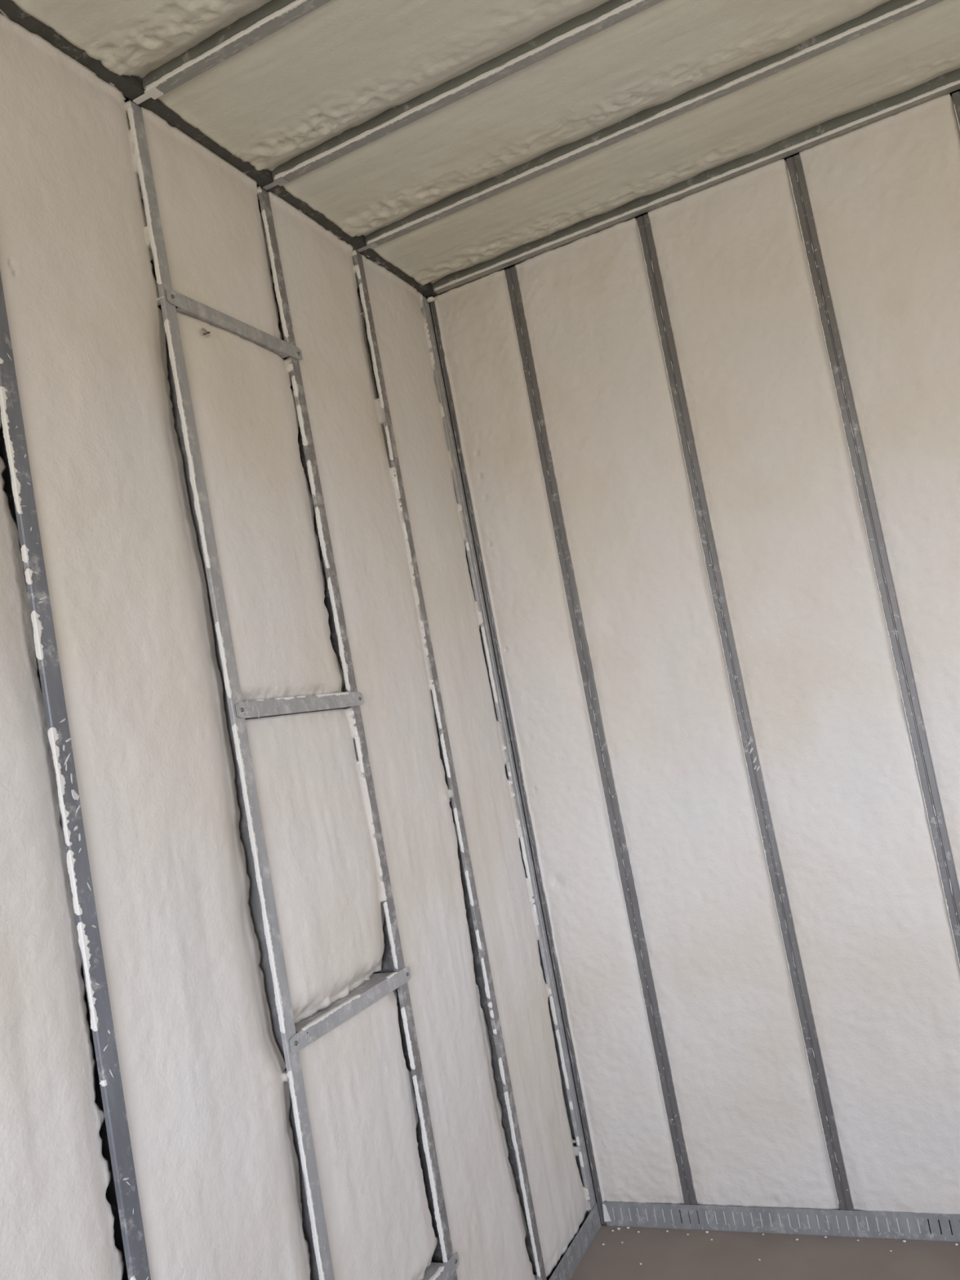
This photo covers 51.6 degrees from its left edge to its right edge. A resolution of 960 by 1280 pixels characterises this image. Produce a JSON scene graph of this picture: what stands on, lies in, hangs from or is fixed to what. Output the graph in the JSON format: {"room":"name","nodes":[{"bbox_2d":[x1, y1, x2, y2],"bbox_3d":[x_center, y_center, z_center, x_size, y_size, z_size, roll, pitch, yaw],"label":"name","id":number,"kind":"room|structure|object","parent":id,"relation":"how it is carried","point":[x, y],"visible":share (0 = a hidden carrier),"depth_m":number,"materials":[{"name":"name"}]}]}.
{"room":"unfinished insulated room","nodes":[
{"label":"unfinished insulated room","id":0,"kind":"room"},
{"bbox_2d":[124,96,367,258],"bbox_3d":[0.448,-1.522,0.251,3.820,0.035,4.820,-13,-5,24],"label":"ceiling","id":1,"kind":"structure","parent":0,"point":[126,99],"depth_m":2.09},
{"bbox_2d":[11,0,271,79],"bbox_3d":[0.152,-1.303,1.320,2.016,0.098,0.409,-13,-5,24],"label":"foam infill","id":2,"kind":"object","parent":1,"relation":"attached to","point":[129,37],"visible":1,"depth_m":1.76,"materials":[{"name":"beige plastic"}]},
{"bbox_2d":[133,0,331,104],"bbox_3d":[0.230,-1.300,1.526,2.048,0.093,0.035,-13,-5,24],"label":"joist","id":3,"kind":"object","parent":1,"relation":"attached to","point":[273,15],"visible":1,"depth_m":1.84,"materials":[{"name":"metal"}]},
{"bbox_2d":[157,0,609,172],"bbox_3d":[0.331,-1.303,1.705,2.016,0.098,0.375,-13,-5,24],"label":"foam infill","id":4,"kind":"object","parent":1,"relation":"attached to","point":[341,64],"visible":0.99,"depth_m":1.96,"materials":[{"name":"beige plastic"}]},
{"bbox_2d":[262,0,664,190],"bbox_3d":[0.401,-1.300,1.894,2.048,0.093,0.039,-13,-5,24],"label":"joist","id":5,"kind":"object","parent":1,"relation":"attached to","point":[611,12],"visible":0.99,"depth_m":2.09,"materials":[{"name":"metal"}]},
{"bbox_2d":[281,0,890,236],"bbox_3d":[0.502,-1.302,2.073,2.018,0.098,0.379,-13,-5,24],"label":"foam infill","id":6,"kind":"object","parent":1,"relation":"attached to","point":[669,49],"visible":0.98,"depth_m":2.19,"materials":[{"name":"beige plastic"}]},
{"bbox_2d":[356,0,944,252],"bbox_3d":[0.572,-1.299,2.261,2.048,0.093,0.035,-13,-5,25],"label":"joist","id":7,"kind":"object","parent":1,"relation":"attached to","point":[889,12],"visible":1,"depth_m":2.33,"materials":[{"name":"metal"}]},
{"bbox_2d":[373,0,959,285],"bbox_3d":[0.669,-1.302,2.433,2.016,0.098,0.371,-13,-5,24],"label":"foam infill","id":8,"kind":"object","parent":1,"relation":"attached to","point":[901,55],"visible":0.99,"depth_m":2.47,"materials":[{"name":"beige plastic"}]},
{"bbox_2d":[431,68,959,293],"bbox_3d":[0.753,-1.303,2.613,2.014,0.091,0.035,-13,-5,24],"label":"track","id":9,"kind":"object","parent":1,"relation":"attached to","point":[946,83],"visible":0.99,"depth_m":2.65,"materials":[{"name":"metal"}]},
{"bbox_3d":[0.074,-1.454,-0.497,3.694,0.088,2.948,-13,-5,24],"label":"trim","id":10,"kind":"structure","parent":1,"relation":"attached to","visible":0},
{"bbox_2d":[0,0,438,297],"bbox_3d":[-0.579,-1.077,2.120,0.037,0.046,2.046,-13,-5,24],"label":"track","id":11,"kind":"object","parent":10,"relation":"attached to","point":[131,87],"visible":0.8,"depth_m":2.03,"materials":[{"name":"metal"}]},
{"bbox_2d":[422,88,959,1221],"bbox_3d":[1.732,-0.102,2.297,3.795,2.865,0.025,-13,-5,24],"label":"wall","id":12,"kind":"structure","parent":0,"point":[950,93],"depth_m":3.02,"materials":[{"name":"grey metal"}]},
{"bbox_2d":[433,269,684,1204],"bbox_3d":[0.234,0.247,2.921,0.264,2.707,0.098,-13,-5,24],"label":"foam infill","id":13,"kind":"object","parent":12,"relation":"attached to","point":[633,1151],"visible":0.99,"depth_m":2.88,"materials":[{"name":"white plastic"}]},
{"bbox_2d":[515,217,839,1209],"bbox_3d":[0.539,0.178,2.779,0.400,2.707,0.098,-13,-5,24],"label":"foam infill","id":14,"kind":"object","parent":12,"relation":"attached to","point":[748,1108],"visible":0.98,"depth_m":2.74,"materials":[{"name":"beige plastic"}]},
{"bbox_2d":[647,159,959,1213],"bbox_3d":[0.904,0.096,2.610,0.403,2.707,0.098,-13,-5,24],"label":"foam infill","id":15,"kind":"object","parent":12,"relation":"attached to","point":[874,937],"visible":0.99,"depth_m":2.57,"materials":[{"name":"beige plastic"}]},
{"bbox_2d":[799,93,959,890],"bbox_3d":[1.264,0.015,2.443,0.399,2.707,0.098,-13,-5,24],"label":"foam infill","id":16,"kind":"object","parent":12,"relation":"attached to","point":[884,194],"visible":1,"depth_m":2.48,"materials":[{"name":"beige plastic"}]},
{"bbox_2d":[570,1210,959,1279],"bbox_3d":[0.976,1.332,0.003,3.820,0.060,4.820,-13,-5,24],"label":"floor","id":17,"kind":"structure","parent":0,"point":[673,1255],"depth_m":2.52,"materials":[{"name":"grey concrete"}]},
{"bbox_2d":[421,295,606,1224],"bbox_3d":[0.088,0.306,2.933,0.092,2.763,0.070,-10,-5,-9],"label":"post","id":18,"kind":"object","parent":17,"relation":"on","point":[563,1060],"visible":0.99,"depth_m":2.91,"materials":[{"name":"metal"}]},
{"bbox_2d":[546,1202,601,1279],"bbox_3d":[-0.133,1.638,1.909,0.091,0.066,2.044,-13,-5,24],"label":"floor track","id":19,"kind":"object","parent":17,"relation":"on","point":[568,1263],"visible":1,"depth_m":2.66,"materials":[{"name":"metal"}]},
{"bbox_2d":[0,271,151,1279],"bbox_3d":[-0.631,0.312,1.480,0.089,2.763,0.038,-13,-5,24],"label":"stud","id":20,"kind":"object","parent":19,"relation":"on","point":[122,1193],"visible":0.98,"depth_m":1.46,"materials":[{"name":"grey metal"}]},
{"bbox_2d":[126,100,334,1279],"bbox_3d":[-0.457,0.313,1.854,0.095,2.763,0.047,-14,-6,34],"label":"stud","id":21,"kind":"object","parent":19,"relation":"on","point":[261,902],"visible":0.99,"depth_m":1.85,"materials":[{"name":"metal"}]},
{"bbox_2d":[165,288,302,359],"bbox_3d":[-0.535,-0.658,2.119,0.066,0.032,0.443,-13,-5,24],"label":"rail","id":22,"kind":"object","parent":21,"relation":"attached to","point":[184,304],"visible":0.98,"depth_m":2.08,"materials":[{"name":"metal"}]},
{"bbox_2d":[141,106,282,339],"bbox_3d":[-0.588,-0.857,2.140,0.098,0.379,0.397,-13,-5,24],"label":"foam infill","id":23,"kind":"object","parent":22,"relation":"on","point":[212,224],"visible":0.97,"depth_m":2.09,"materials":[{"name":"beige plastic"}]},
{"bbox_2d":[257,187,457,1279],"bbox_3d":[-0.286,0.313,2.222,0.093,2.763,0.045,-13,-6,30],"label":"stud","id":24,"kind":"object","parent":19,"relation":"on","point":[393,961],"visible":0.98,"depth_m":2.21,"materials":[{"name":"metal"}]},
{"bbox_2d":[235,691,364,719],"bbox_3d":[-0.385,0.138,2.056,0.066,0.039,0.442,-13,-5,24],"label":"rail","id":25,"kind":"object","parent":24,"relation":"attached to","point":[258,708],"visible":1,"depth_m":2.02,"materials":[{"name":"metal"}]},
{"bbox_2d":[176,311,345,702],"bbox_3d":[-0.476,-0.256,2.094,0.095,0.776,0.397,-13,-5,24],"label":"foam infill","id":26,"kind":"object","parent":25,"relation":"on","point":[260,499],"visible":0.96,"depth_m":2.04,"materials":[{"name":"beige plastic"}]},
{"bbox_2d":[288,966,411,1052],"bbox_3d":[-0.274,0.738,2.003,0.066,0.033,0.442,-13,-5,24],"label":"brace","id":27,"kind":"object","parent":24,"relation":"attached to","point":[308,1029],"visible":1,"depth_m":1.97,"materials":[{"name":"metal"}]},
{"bbox_2d":[245,706,386,1023],"bbox_3d":[-0.345,0.442,2.036,0.096,0.579,0.392,-13,-5,24],"label":"foam infill","id":28,"kind":"object","parent":27,"relation":"on","point":[324,860],"visible":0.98,"depth_m":1.99,"materials":[{"name":"white plastic"}]},
{"bbox_2d":[422,1252,459,1279],"bbox_3d":[-0.167,1.332,1.946,0.066,0.036,0.443,-13,-5,24],"label":"rail","id":29,"kind":"object","parent":24,"relation":"attached to","point":[435,1271],"visible":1,"depth_m":2.08,"materials":[{"name":"metal"}]},
{"bbox_2d":[298,989,439,1279],"bbox_3d":[-0.239,1.040,1.982,0.089,0.572,0.397,-13,-5,24],"label":"foam infill","id":30,"kind":"object","parent":29,"relation":"on","point":[358,1082],"visible":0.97,"depth_m":1.95,"materials":[{"name":"white plastic"}]},
{"bbox_2d":[353,251,546,1279],"bbox_3d":[-0.117,0.314,2.586,0.089,2.763,0.035,-13,-5,24],"label":"stud","id":31,"kind":"object","parent":19,"relation":"on","point":[483,978],"visible":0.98,"depth_m":2.55,"materials":[{"name":"metal"}]},
{"bbox_2d":[602,1201,959,1241],"bbox_3d":[1.224,1.436,2.458,1.926,0.068,0.093,-13,-5,24],"label":"floor track","id":32,"kind":"object","parent":17,"relation":"on","point":[840,1223],"visible":1,"depth_m":2.60,"materials":[{"name":"metal"}]},
{"bbox_2d":[504,266,699,1223],"bbox_3d":[0.353,0.251,2.866,0.041,2.763,0.089,-13,-5,24],"label":"stud","id":33,"kind":"object","parent":32,"relation":"on","point":[627,882],"visible":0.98,"depth_m":2.82,"materials":[{"name":"metal"}]},
{"bbox_2d":[636,213,853,1210],"bbox_3d":[0.718,0.169,2.697,0.042,2.763,0.089,-13,-5,24],"label":"stud","id":34,"kind":"object","parent":32,"relation":"on","point":[775,875],"visible":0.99,"depth_m":2.65,"materials":[{"name":"metal"}]},
{"bbox_2d":[786,154,959,968],"bbox_3d":[1.082,0.087,2.528,0.050,2.763,0.089,-13,-5,24],"label":"stud","id":35,"kind":"object","parent":32,"relation":"on","point":[910,701],"visible":0.98,"depth_m":2.52,"materials":[{"name":"metal"}]},
{"bbox_2d":[951,91,959,131],"bbox_3d":[1.445,0.005,2.359,0.036,2.763,0.089,-13,-5,24],"label":"stud","id":36,"kind":"object","parent":32,"relation":"on","point":[956,95],"visible":1,"depth_m":2.44,"materials":[{"name":"metal"}]},
{"bbox_3d":[-0.976,0.279,0.910,0.025,2.865,4.820,-13,-5,24],"label":"wall","id":37,"kind":"structure","parent":0,"visible":0},
{"bbox_2d":[0,410,124,1279],"bbox_3d":[-0.727,0.283,1.288,0.097,2.707,0.434,-13,-5,24],"label":"foam infill","id":38,"kind":"object","parent":37,"relation":"attached to","point":[57,1218],"visible":0.99,"depth_m":1.37,"materials":[{"name":"white plastic"}]},
{"bbox_2d":[0,13,311,1279],"bbox_3d":[-0.546,0.283,1.676,0.098,2.707,0.401,-13,-5,24],"label":"foam infill","id":39,"kind":"object","parent":37,"relation":"attached to","point":[205,1079],"visible":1,"depth_m":1.65,"materials":[{"name":"beige plastic"}]},
{"bbox_2d":[268,191,537,1279],"bbox_3d":[-0.205,0.284,2.411,0.098,2.707,0.397,-13,-5,24],"label":"foam infill","id":40,"kind":"object","parent":37,"relation":"attached to","point":[380,601],"visible":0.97,"depth_m":2.37,"materials":[{"name":"white plastic"}]},
{"bbox_2d":[361,254,591,1277],"bbox_3d":[-0.042,0.284,2.762,0.098,2.707,0.347,-13,-5,24],"label":"foam infill","id":41,"kind":"object","parent":37,"relation":"attached to","point":[561,1202],"visible":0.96,"depth_m":2.73,"materials":[{"name":"white plastic"}]}
]}

